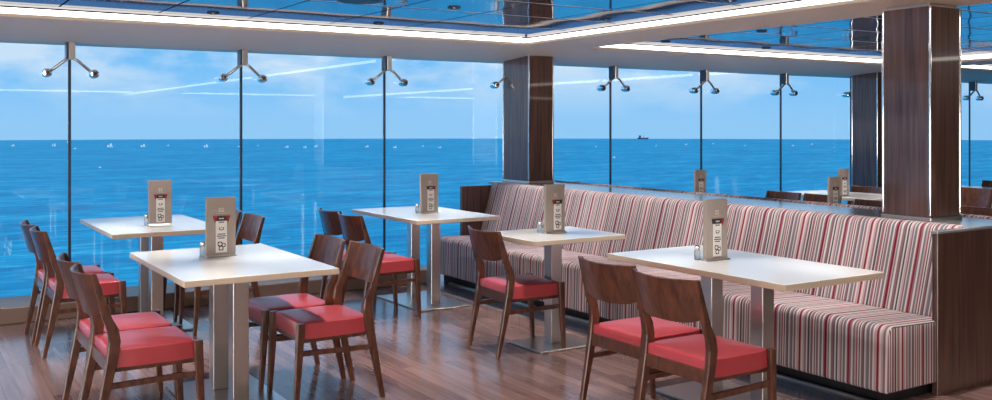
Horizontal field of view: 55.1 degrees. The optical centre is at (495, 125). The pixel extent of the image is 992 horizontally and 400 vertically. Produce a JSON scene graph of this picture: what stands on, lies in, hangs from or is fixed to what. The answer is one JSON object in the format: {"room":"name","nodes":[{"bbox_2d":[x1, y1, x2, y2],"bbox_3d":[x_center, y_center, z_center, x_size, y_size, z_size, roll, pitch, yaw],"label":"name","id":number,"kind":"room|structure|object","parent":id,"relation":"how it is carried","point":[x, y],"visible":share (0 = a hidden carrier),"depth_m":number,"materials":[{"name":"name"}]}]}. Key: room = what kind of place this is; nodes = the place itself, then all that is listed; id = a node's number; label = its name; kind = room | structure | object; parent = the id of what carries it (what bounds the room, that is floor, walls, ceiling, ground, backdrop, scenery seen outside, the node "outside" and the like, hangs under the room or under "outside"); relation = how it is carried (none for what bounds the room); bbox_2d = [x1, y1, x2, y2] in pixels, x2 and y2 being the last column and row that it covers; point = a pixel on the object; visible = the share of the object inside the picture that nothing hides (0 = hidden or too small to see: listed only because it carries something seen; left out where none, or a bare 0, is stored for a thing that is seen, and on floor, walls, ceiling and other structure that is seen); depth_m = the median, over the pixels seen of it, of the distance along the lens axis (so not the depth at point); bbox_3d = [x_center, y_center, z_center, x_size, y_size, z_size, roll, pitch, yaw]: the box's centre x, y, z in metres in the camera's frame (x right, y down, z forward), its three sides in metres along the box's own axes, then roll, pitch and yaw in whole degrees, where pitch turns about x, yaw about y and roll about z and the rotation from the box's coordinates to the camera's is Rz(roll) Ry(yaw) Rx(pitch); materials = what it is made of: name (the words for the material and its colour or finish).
{"room":"ship interior","nodes":[
{"label":"ship interior","id":0,"kind":"room"},
{"bbox_2d":[0,274,991,399],"bbox_3d":[5.139,1.510,2.635,23.500,0.060,17.930,0,0,-32],"label":"floor","id":1,"kind":"structure","parent":0,"point":[428,356],"depth_m":5.82,"materials":[{"name":"brown wood"}]},
{"bbox_2d":[19,220,109,344],"bbox_3d":[-3.058,1.075,6.731,0.569,0.810,0.442,0,0,-32],"label":"dining chair","id":2,"kind":"object","parent":1,"relation":"on","point":[40,271],"visible":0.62,"depth_m":6.68,"materials":[{"name":"brown wood"}]},
{"bbox_2d":[38,265,104,280],"bbox_3d":[-3.018,1.064,6.756,0.396,0.096,0.420,0,0,-32],"label":"seat cushion","id":3,"kind":"object","parent":2,"relation":"on","point":[90,269],"depth_m":6.72,"materials":[{"name":"red leather"}]},
{"bbox_2d":[29,225,126,358],"bbox_3d":[-2.797,1.075,6.339,0.569,0.810,0.442,0,0,-32],"label":"dining chair","id":4,"kind":"object","parent":1,"relation":"on","point":[112,287],"visible":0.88,"depth_m":6.22,"materials":[{"name":"brown wood"}]},
{"bbox_2d":[48,273,119,298],"bbox_3d":[-2.757,1.064,6.365,0.396,0.096,0.420,0,0,-32],"label":"seat cushion","id":5,"kind":"object","parent":4,"relation":"on","point":[110,285],"depth_m":6.26,"materials":[{"name":"red leather"}]},
{"bbox_2d":[56,252,178,399],"bbox_3d":[-1.991,1.075,4.979,0.569,0.810,0.442,0,0,-32],"label":"dining chair","id":6,"kind":"object","parent":1,"relation":"on","point":[140,320],"visible":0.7,"depth_m":4.97,"materials":[{"name":"brown wood"}]},
{"bbox_2d":[79,312,170,337],"bbox_3d":[-1.951,1.064,5.005,0.396,0.096,0.420,0,0,-32],"label":"seat cushion","id":7,"kind":"object","parent":6,"relation":"on","point":[140,320],"depth_m":4.96,"materials":[{"name":"red leather"}]},
{"bbox_2d":[70,262,204,399],"bbox_3d":[-1.750,1.075,4.600,0.569,0.810,0.442,0,0,-32],"label":"dining chair","id":8,"kind":"object","parent":1,"relation":"on","point":[115,350],"visible":1,"depth_m":4.48,"materials":[{"name":"brown wood"}]},
{"bbox_2d":[94,326,194,367],"bbox_3d":[-1.709,1.064,4.625,0.396,0.096,0.420,0,0,-32],"label":"seat cushion","id":9,"kind":"object","parent":8,"relation":"on","point":[167,345],"depth_m":4.49,"materials":[{"name":"red leather"}]},
{"bbox_2d":[81,214,204,330],"bbox_3d":[-2.587,1.105,7.110,0.773,0.750,1.265,0,0,-32],"label":"dining table","id":10,"kind":"object","parent":1,"relation":"on","point":[150,238],"visible":0.57,"depth_m":6.94,"materials":[{"name":"laminate"}]},
{"bbox_2d":[144,214,147,224],"bbox_3d":[-2.569,0.688,6.982,0.036,0.084,0.036,0,0,-32],"label":"salt shaker","id":11,"kind":"object","parent":10,"relation":"on","point":[145,215],"visible":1,"depth_m":6.97,"materials":[{"name":"clear glass"}]},
{"bbox_2d":[147,180,172,225],"bbox_3d":[-2.470,0.565,6.986,0.170,0.330,0.056,0,0,-32],"label":"holder","id":12,"kind":"object","parent":10,"relation":"on","point":[159,191],"visible":1,"depth_m":6.97,"materials":[{"name":"metal"}]},
{"bbox_2d":[158,199,163,220],"bbox_3d":[-2.461,0.616,6.971,0.052,0.161,0.001,0,0,-32],"label":"print","id":13,"kind":"object","parent":12,"relation":"on","point":[160,201],"depth_m":6.97},
{"bbox_2d":[163,209,241,320],"bbox_3d":[-2.299,1.075,7.486,0.569,0.810,0.442,0,0,-32],"label":"dining chair","id":14,"kind":"object","parent":1,"relation":"on","point":[238,212],"visible":0.16,"depth_m":7.40,"materials":[{"name":"brown wood"}]},
{"bbox_2d":[0,265,426,324],"bbox_3d":[0.467,1.417,9.980,23.500,0.125,0.520,0,0,-32],"label":"wall","id":15,"kind":"structure","parent":1,"relation":"on","point":[13,310],"depth_m":7.79,"materials":[{"name":"metal"}]},
{"bbox_2d":[178,213,264,335],"bbox_3d":[-2.004,1.075,7.021,0.569,0.810,0.442,0,0,-32],"label":"dining chair","id":16,"kind":"object","parent":1,"relation":"on","point":[251,226],"visible":0.35,"depth_m":7.04,"materials":[{"name":"brown wood"}]},
{"bbox_2d":[130,243,338,399],"bbox_3d":[-1.459,1.105,5.178,0.783,0.750,1.210,0,0,-32],"label":"dining table","id":17,"kind":"object","parent":1,"relation":"on","point":[228,278],"visible":0.99,"depth_m":5.03,"materials":[{"name":"laminate"}]},
{"bbox_2d":[199,241,204,255],"bbox_3d":[-1.642,0.688,5.320,0.036,0.084,0.036,0,0,-32],"label":"salt shaker","id":18,"kind":"object","parent":17,"relation":"on","point":[202,243],"visible":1,"depth_m":5.31,"materials":[{"name":"clear glass"}]},
{"bbox_2d":[204,196,236,257],"bbox_3d":[-1.543,0.565,5.323,0.170,0.330,0.056,0,0,-32],"label":"holder","id":19,"kind":"object","parent":17,"relation":"on","point":[220,212],"visible":1,"depth_m":5.31,"materials":[{"name":"metal"}]},
{"bbox_2d":[217,222,225,250],"bbox_3d":[-1.534,0.616,5.309,0.052,0.161,0.001,0,0,-32],"label":"print","id":20,"kind":"object","parent":19,"relation":"on","point":[221,226],"depth_m":5.31},
{"bbox_2d":[249,234,345,389],"bbox_3d":[-1.188,1.075,5.609,0.569,0.810,0.442,0,0,-32],"label":"dining chair","id":21,"kind":"object","parent":1,"relation":"on","point":[326,249],"visible":0.66,"depth_m":5.53,"materials":[{"name":"brown wood"}]},
{"bbox_2d":[249,293,325,321],"bbox_3d":[-1.228,1.064,5.583,0.396,0.096,0.420,0,0,-32],"label":"seat cushion","id":22,"kind":"object","parent":21,"relation":"on","point":[259,307],"depth_m":5.48,"materials":[{"name":"red leather"}]},
{"bbox_2d":[267,241,384,399],"bbox_3d":[-0.916,1.075,5.236,0.569,0.810,0.442,0,0,-32],"label":"dining chair","id":23,"kind":"object","parent":1,"relation":"on","point":[363,261],"visible":1,"depth_m":5.15,"materials":[{"name":"brown wood"}]},
{"bbox_2d":[275,305,365,338],"bbox_3d":[-0.956,1.064,5.211,0.396,0.096,0.420,0,0,-32],"label":"seat cushion","id":24,"kind":"object","parent":23,"relation":"on","point":[327,321],"depth_m":5.08,"materials":[{"name":"red leather"}]},
{"bbox_2d":[318,207,395,301],"bbox_3d":[-1.155,1.075,7.763,0.569,0.810,0.442,0,0,-32],"label":"dining chair","id":25,"kind":"object","parent":1,"relation":"on","point":[330,221],"visible":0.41,"depth_m":7.59,"materials":[{"name":"brown wood"}]},
{"bbox_2d":[342,249,389,260],"bbox_3d":[-1.114,1.064,7.789,0.396,0.096,0.420,0,0,-32],"label":"seat cushion","id":26,"kind":"object","parent":25,"relation":"on","point":[344,252],"depth_m":7.68,"materials":[{"name":"red leather"}]},
{"bbox_2d":[338,211,420,316],"bbox_3d":[-0.930,1.075,7.373,0.569,0.810,0.442,0,0,-32],"label":"dining chair","id":27,"kind":"object","parent":1,"relation":"on","point":[353,228],"visible":0.63,"depth_m":7.25,"materials":[{"name":"brown wood"}]},
{"bbox_2d":[380,254,413,272],"bbox_3d":[-0.890,1.064,7.398,0.396,0.096,0.420,0,0,-32],"label":"seat cushion","id":28,"kind":"object","parent":27,"relation":"on","point":[391,263],"depth_m":7.27,"materials":[{"name":"red leather"}]},
{"bbox_2d":[352,206,499,311],"bbox_3d":[-0.614,1.105,8.011,0.758,0.750,1.220,0,0,-32],"label":"dining table","id":29,"kind":"object","parent":1,"relation":"on","point":[431,299],"visible":0.89,"depth_m":7.83,"materials":[{"name":"laminate"}]},
{"bbox_2d":[415,203,418,212],"bbox_3d":[-0.658,0.688,7.937,0.036,0.084,0.036,0,0,-32],"label":"salt shaker","id":30,"kind":"object","parent":29,"relation":"on","point":[416,204],"visible":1,"depth_m":7.92,"materials":[{"name":"clear glass"}]},
{"bbox_2d":[419,173,439,213],"bbox_3d":[-0.559,0.565,7.941,0.170,0.330,0.056,0,0,-32],"label":"holder","id":31,"kind":"object","parent":29,"relation":"on","point":[428,182],"visible":1,"depth_m":7.92,"materials":[{"name":"metal"}]},
{"bbox_2d":[467,225,565,358],"bbox_3d":[0.113,1.075,6.321,0.569,0.810,0.442,0,0,-28],"label":"dining chair","id":32,"kind":"object","parent":1,"relation":"on","point":[509,288],"visible":1,"depth_m":6.20,"materials":[{"name":"brown wood"}]},
{"bbox_2d":[480,274,557,298],"bbox_3d":[0.155,1.064,6.343,0.396,0.096,0.420,0,0,-28],"label":"seat cushion","id":33,"kind":"object","parent":32,"relation":"on","point":[524,286],"depth_m":6.20,"materials":[{"name":"red leather"}]},
{"bbox_2d":[499,226,624,353],"bbox_3d":[0.387,1.105,6.451,0.744,0.750,0.633,0,0,-32],"label":"dining table","id":34,"kind":"object","parent":1,"relation":"on","point":[550,342],"visible":0.8,"depth_m":6.40,"materials":[{"name":"laminate"}]},
{"bbox_2d":[537,221,541,232],"bbox_3d":[0.298,0.688,6.471,0.036,0.084,0.036,0,0,-32],"label":"salt shaker","id":35,"kind":"object","parent":34,"relation":"on","point":[539,226],"visible":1,"depth_m":6.46,"materials":[{"name":"clear glass"}]},
{"bbox_2d":[542,184,566,233],"bbox_3d":[0.397,0.565,6.475,0.170,0.330,0.056,0,0,-32],"label":"holder","id":36,"kind":"object","parent":34,"relation":"on","point":[554,194],"visible":1,"depth_m":6.46,"materials":[{"name":"metal"}]},
{"bbox_2d":[555,204,560,227],"bbox_3d":[0.421,0.616,6.470,0.052,0.161,0.001,0,0,-32],"label":"print","id":37,"kind":"object","parent":36,"relation":"on","point":[557,206],"depth_m":6.47},
{"bbox_2d":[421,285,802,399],"bbox_3d":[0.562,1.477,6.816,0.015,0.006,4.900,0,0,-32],"label":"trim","id":38,"kind":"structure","parent":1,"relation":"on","point":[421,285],"depth_m":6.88,"materials":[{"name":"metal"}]},
{"bbox_2d":[578,255,702,399],"bbox_3d":[0.733,1.075,4.851,0.569,0.810,0.442,0,0,-32],"label":"dining chair","id":39,"kind":"object","parent":1,"relation":"on","point":[610,283],"visible":0.66,"depth_m":4.76,"materials":[{"name":"brown wood"}]},
{"bbox_2d":[593,316,699,346],"bbox_3d":[0.773,1.064,4.877,0.396,0.096,0.420,0,0,-32],"label":"seat cushion","id":40,"kind":"object","parent":39,"relation":"on","point":[627,332],"depth_m":4.80,"materials":[{"name":"red leather"}]},
{"bbox_2d":[420,281,870,399],"bbox_3d":[0.686,1.478,6.896,0.280,0.004,4.900,0,0,-32],"label":"trim","id":41,"kind":"structure","parent":1,"relation":"on","point":[785,386],"depth_m":5.59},
{"bbox_2d":[440,182,964,399],"bbox_3d":[1.061,1.022,7.290,0.815,0.916,4.963,0,0,-32],"label":"bench","id":42,"kind":"object","parent":1,"relation":"on","point":[875,339],"visible":0.58,"depth_m":5.92,"materials":[{"name":"fabric"}]},
{"bbox_2d":[632,268,776,399],"bbox_3d":[0.949,1.075,4.420,0.569,0.810,0.442,0,0,-32],"label":"dining chair","id":43,"kind":"object","parent":1,"relation":"on","point":[706,358],"visible":1,"depth_m":4.30,"materials":[{"name":"brown wood"}]},
{"bbox_2d":[648,334,766,377],"bbox_3d":[0.989,1.064,4.445,0.396,0.096,0.420,0,0,-32],"label":"seat cushion","id":44,"kind":"object","parent":43,"relation":"on","point":[684,356],"depth_m":4.32,"materials":[{"name":"red leather"}]},
{"bbox_2d":[460,181,991,395],"bbox_3d":[1.554,1.028,7.730,1.460,0.905,5.203,0,0,-32],"label":"wall","id":45,"kind":"structure","parent":1,"relation":"on","point":[961,257],"depth_m":5.38,"materials":[{"name":"brown wood"}]},
{"bbox_2d":[502,55,553,183],"bbox_3d":[0.326,-0.084,9.736,0.318,1.318,0.488,0,0,-32],"label":"column","id":46,"kind":"structure","parent":45,"relation":"on","point":[528,83],"depth_m":9.58,"materials":[{"name":"brown wood"}]},
{"bbox_2d":[881,3,961,221],"bbox_3d":[2.653,-0.084,5.928,0.328,1.318,0.343,0,0,-32],"label":"column","id":47,"kind":"structure","parent":45,"relation":"on","point":[921,43],"depth_m":5.81,"materials":[{"name":"brown wood"}]},
{"bbox_2d":[607,245,883,399],"bbox_3d":[1.288,1.105,5.093,0.727,0.750,1.288,0,0,-32],"label":"dining table","id":48,"kind":"object","parent":1,"relation":"on","point":[765,274],"visible":0.72,"depth_m":4.93,"materials":[{"name":"laminate"}]},
{"bbox_2d":[694,245,700,259],"bbox_3d":[1.094,0.688,5.164,0.036,0.084,0.036,0,0,-32],"label":"salt shaker","id":49,"kind":"object","parent":48,"relation":"on","point":[697,256],"visible":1,"depth_m":5.15,"materials":[{"name":"clear glass"}]},
{"bbox_2d":[700,199,729,261],"bbox_3d":[1.193,0.565,5.168,0.170,0.330,0.056,0,0,-32],"label":"holder","id":50,"kind":"object","parent":48,"relation":"on","point":[714,210],"visible":1,"depth_m":5.15,"materials":[{"name":"metal"}]},
{"bbox_2d":[714,224,720,253],"bbox_3d":[1.202,0.616,5.153,0.052,0.161,0.001,0,0,-32],"label":"print","id":51,"kind":"object","parent":50,"relation":"on","point":[717,227],"depth_m":5.15},
{"bbox_2d":[554,180,991,218],"bbox_3d":[2.162,1.022,7.990,0.815,0.916,4.963,0,0,-32],"label":"bench","id":52,"kind":"object","parent":1,"relation":"on","point":[787,200],"visible":0.11,"depth_m":7.52,"materials":[{"name":"fabric"}]},
{"bbox_2d":[765,190,801,199],"bbox_3d":[2.750,1.075,9.571,0.569,0.810,0.442,0,0,-32],"label":"dining chair","id":53,"kind":"object","parent":1,"relation":"on","point":[769,194],"visible":0.14,"depth_m":9.74,"materials":[{"name":"brown wood"}]},
{"bbox_2d":[803,193,841,202],"bbox_3d":[3.008,1.075,9.166,0.569,0.810,0.442,0,0,-32],"label":"dining chair","id":54,"kind":"object","parent":1,"relation":"on","point":[807,196],"visible":0.08,"depth_m":9.39,"materials":[{"name":"brown wood"}]},
{"bbox_2d":[791,190,881,204],"bbox_3d":[3.720,1.105,10.129,0.750,0.750,1.200,0,0,-32],"label":"dining table","id":55,"kind":"object","parent":1,"relation":"on","point":[854,195],"visible":0.2,"depth_m":9.95,"materials":[{"name":"laminate"}]},
{"bbox_2d":[838,169,850,195],"bbox_3d":[3.604,0.588,9.854,0.156,0.284,0.056,0,0,-32],"label":"holder","id":56,"kind":"object","parent":55,"relation":"on","point":[843,173],"visible":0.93,"depth_m":9.84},
{"bbox_2d":[847,185,881,204],"bbox_3d":[3.933,1.075,10.395,0.569,0.810,0.442,0,0,-32],"label":"dining chair","id":57,"kind":"object","parent":1,"relation":"on","point":[862,189],"visible":0.16,"depth_m":10.59,"materials":[{"name":"brown wood"}]},
{"bbox_2d":[852,72,881,204],"bbox_3d":[5.013,0.368,12.670,0.328,2.223,0.408,0,0,-32],"label":"column","id":58,"kind":"structure","parent":1,"relation":"on","point":[866,88],"depth_m":12.55,"materials":[{"name":"brown wood"}]},
{"bbox_2d":[854,199,881,206],"bbox_3d":[3.236,1.075,8.435,0.569,0.810,0.442,0,0,-32],"label":"dining chair","id":59,"kind":"object","parent":1,"relation":"on","point":[863,202],"visible":0.08,"depth_m":8.65,"materials":[{"name":"brown wood"}]},
{"bbox_2d":[961,187,991,207],"bbox_3d":[4.982,1.075,10.162,0.569,0.810,0.442,0,0,-32],"label":"dining chair","id":60,"kind":"object","parent":1,"relation":"on","point":[975,197],"visible":0.2,"depth_m":10.27,"materials":[{"name":"brown wood"}]},
{"bbox_2d":[961,206,991,215],"bbox_3d":[3.836,1.075,7.678,0.569,0.810,0.442,0,0,-32],"label":"dining chair","id":61,"kind":"object","parent":1,"relation":"on","point":[971,210],"visible":0.12,"depth_m":7.89,"materials":[{"name":"brown wood"}]},
{"bbox_2d":[961,185,991,207],"bbox_3d":[5.559,1.105,11.151,0.750,0.750,1.150,0,0,-32],"label":"dining table","id":62,"kind":"object","parent":1,"relation":"on","point":[961,185],"visible":0.02,"depth_m":11.24,"materials":[{"name":"laminate"}]},
{"bbox_2d":[981,180,991,186],"bbox_3d":[5.936,1.075,11.420,0.569,0.810,0.442,0,0,-32],"label":"dining chair","id":63,"kind":"object","parent":1,"relation":"on","point":[985,183],"visible":0.12,"depth_m":11.68,"materials":[{"name":"brown wood"}]},
{"bbox_3d":[2.501,1.105,9.353,0.740,0.750,1.200,0,0,-32],"label":"dining table","id":64,"kind":"object","parent":1,"relation":"on","visible":0},
{"bbox_2d":[694,170,705,192],"bbox_3d":[2.065,0.588,9.610,0.156,0.284,0.056,0,0,-32],"label":"holder","id":65,"kind":"object","parent":64,"relation":"on","point":[699,175],"visible":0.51,"depth_m":9.59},
{"bbox_3d":[3.359,1.105,8.003,0.740,0.750,1.000,0,0,-32],"label":"dining table","id":66,"kind":"object","parent":1,"relation":"on","visible":0},
{"bbox_2d":[827,177,840,203],"bbox_3d":[2.955,0.588,8.303,0.156,0.284,0.056,0,0,-32],"label":"holder","id":67,"kind":"object","parent":66,"relation":"on","point":[833,183],"visible":0.77,"depth_m":8.28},
{"bbox_2d":[0,0,991,57],"bbox_3d":[5.098,-0.884,2.698,23.500,0.100,18.080,0,0,-32],"label":"ceiling","id":68,"kind":"structure","parent":0,"point":[525,18],"depth_m":7.18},
{"bbox_2d":[206,12,219,14],"bbox_3d":[-2.086,-0.829,7.005,0.096,0.009,0.096,0,0,-32],"label":"recessed light","id":69,"kind":"object","parent":68,"relation":"in","point":[210,13],"visible":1,"depth_m":6.99,"materials":[{"name":"metal"}]},
{"bbox_2d":[0,3,537,42],"bbox_3d":[-1.969,-0.826,7.772,5.480,0.012,0.730,0,0,-32],"label":"recessed light","id":70,"kind":"object","parent":68,"relation":"in","point":[4,8],"visible":0.85,"depth_m":7.61,"materials":[{"name":"white"}]},
{"bbox_2d":[336,0,383,3],"bbox_3d":[-0.902,-0.830,6.300,0.320,0.007,0.320,0,0,-32],"label":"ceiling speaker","id":71,"kind":"object","parent":68,"relation":"attached to","point":[341,1],"visible":1,"depth_m":6.34,"materials":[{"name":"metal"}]},
{"bbox_2d":[340,0,379,2],"bbox_3d":[-0.902,-0.830,6.300,0.270,0.003,0.270,0,0,-32],"label":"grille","id":72,"kind":"object","parent":71,"relation":"attached to","point":[342,1],"depth_m":6.34,"materials":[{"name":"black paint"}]},
{"bbox_2d":[0,13,991,260],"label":"window","id":73,"kind":"structure","parent":68,"relation":"attached to","point":[14,28],"depth_m":8.53,"materials":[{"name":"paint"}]},
{"bbox_2d":[41,42,98,78],"bbox_3d":[-3.417,-0.555,7.631,0.422,0.340,0.104,0,0,-32],"label":"glass clamp","id":74,"kind":"object","parent":73,"relation":"attached to","point":[69,46],"visible":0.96,"depth_m":7.58,"materials":[{"name":"metal"}]},
{"bbox_2d":[218,49,266,82],"bbox_3d":[-2.232,-0.555,8.385,0.422,0.340,0.104,0,0,-32],"label":"glass clamp","id":75,"kind":"object","parent":73,"relation":"attached to","point":[242,55],"visible":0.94,"depth_m":8.35,"materials":[{"name":"metal"}]},
{"bbox_2d":[365,56,407,85],"bbox_3d":[-1.048,-0.555,9.138,0.422,0.340,0.104,0,0,-32],"label":"glass clamp","id":76,"kind":"object","parent":73,"relation":"attached to","point":[386,60],"visible":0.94,"depth_m":9.10,"materials":[{"name":"metal"}]},
{"bbox_2d":[490,76,504,88],"bbox_3d":[0.136,-0.555,9.892,0.422,0.340,0.104,0,0,-32],"label":"glass clamp","id":77,"kind":"object","parent":73,"relation":"attached to","point":[494,85],"visible":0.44,"depth_m":9.78,"materials":[{"name":"metal"}]},
{"bbox_2d":[597,66,629,91],"bbox_3d":[1.321,-0.555,10.645,0.422,0.340,0.104,0,0,-32],"label":"glass clamp","id":78,"kind":"object","parent":73,"relation":"attached to","point":[613,70],"visible":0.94,"depth_m":10.61,"materials":[{"name":"metal"}]},
{"bbox_2d":[689,70,719,93],"bbox_3d":[2.505,-0.555,11.398,0.422,0.340,0.104,0,0,-32],"label":"glass clamp","id":79,"kind":"object","parent":73,"relation":"attached to","point":[704,74],"visible":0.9,"depth_m":11.36,"materials":[{"name":"metal"}]},
{"bbox_2d":[770,73,797,95],"bbox_3d":[3.689,-0.555,12.152,0.422,0.340,0.104,0,0,-32],"label":"glass clamp","id":80,"kind":"object","parent":73,"relation":"attached to","point":[784,78],"visible":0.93,"depth_m":12.12,"materials":[{"name":"metal"}]},
{"bbox_2d":[842,77,851,96],"bbox_3d":[4.873,-0.555,12.905,0.422,0.340,0.104,0,0,-32],"label":"glass clamp","id":81,"kind":"object","parent":73,"relation":"attached to","point":[844,94],"visible":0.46,"depth_m":12.81,"materials":[{"name":"metal"}]},
{"bbox_2d":[962,82,983,100],"bbox_3d":[7.242,-0.555,14.412,0.422,0.340,0.104,0,0,-32],"label":"glass clamp","id":82,"kind":"object","parent":73,"relation":"attached to","point":[972,85],"visible":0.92,"depth_m":14.38,"materials":[{"name":"metal"}]},
{"bbox_2d":[517,0,846,41],"bbox_3d":[4.931,-0.826,2.082,0.625,0.012,17.020,0,0,-32],"label":"recessed light","id":83,"kind":"object","parent":68,"relation":"in","point":[780,4],"visible":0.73,"depth_m":7.26,"materials":[{"name":"white"}]},
{"bbox_2d":[525,42,881,62],"bbox_3d":[2.722,-0.826,10.757,5.500,0.012,0.730,0,0,-32],"label":"recessed light","id":84,"kind":"object","parent":68,"relation":"in","point":[648,46],"visible":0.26,"depth_m":10.63,"materials":[{"name":"white"}]},
{"bbox_2d":[723,0,737,2],"bbox_3d":[1.556,-0.829,6.311,0.096,0.009,0.096,0,0,-32],"label":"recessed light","id":85,"kind":"object","parent":68,"relation":"in","point":[726,1],"visible":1,"depth_m":6.31,"materials":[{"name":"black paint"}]},
{"bbox_2d":[526,0,991,47],"bbox_3d":[4.988,-0.789,1.987,0.690,0.090,17.000,0,0,-32],"label":"beam","id":86,"kind":"structure","parent":68,"relation":"attached to","point":[849,9],"depth_m":6.84,"materials":[{"name":"paint"}]},
{"bbox_2d":[880,53,991,61],"bbox_3d":[9.630,-0.826,5.071,0.625,0.012,17.020,0,0,-32],"label":"recessed light","id":87,"kind":"object","parent":68,"relation":"in","point":[978,55],"visible":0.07,"depth_m":11.24,"materials":[{"name":"white"}]},
{"bbox_2d":[961,58,991,65],"bbox_3d":[9.687,-0.789,4.977,0.690,0.090,17.000,0,0,-32],"label":"beam","id":88,"kind":"structure","parent":68,"relation":"attached to","point":[979,61],"depth_m":11.16,"materials":[{"name":"paint"}]},
{"bbox_2d":[961,64,991,68],"bbox_3d":[8.025,-0.826,14.130,6.930,0.012,0.730,0,0,-32],"label":"recessed light","id":89,"kind":"object","parent":68,"relation":"in","point":[985,66],"visible":0.02,"depth_m":13.14,"materials":[{"name":"white"}]},
{"label":"outside","id":90,"kind":"structure","parent":0,"visible":0},
{"bbox_2d":[0,139,991,297],"bbox_3d":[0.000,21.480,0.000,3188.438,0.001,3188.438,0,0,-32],"label":"sea","id":91,"kind":"structure","parent":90,"point":[343,175],"depth_m":410.57,"materials":[{"name":"liquid"}]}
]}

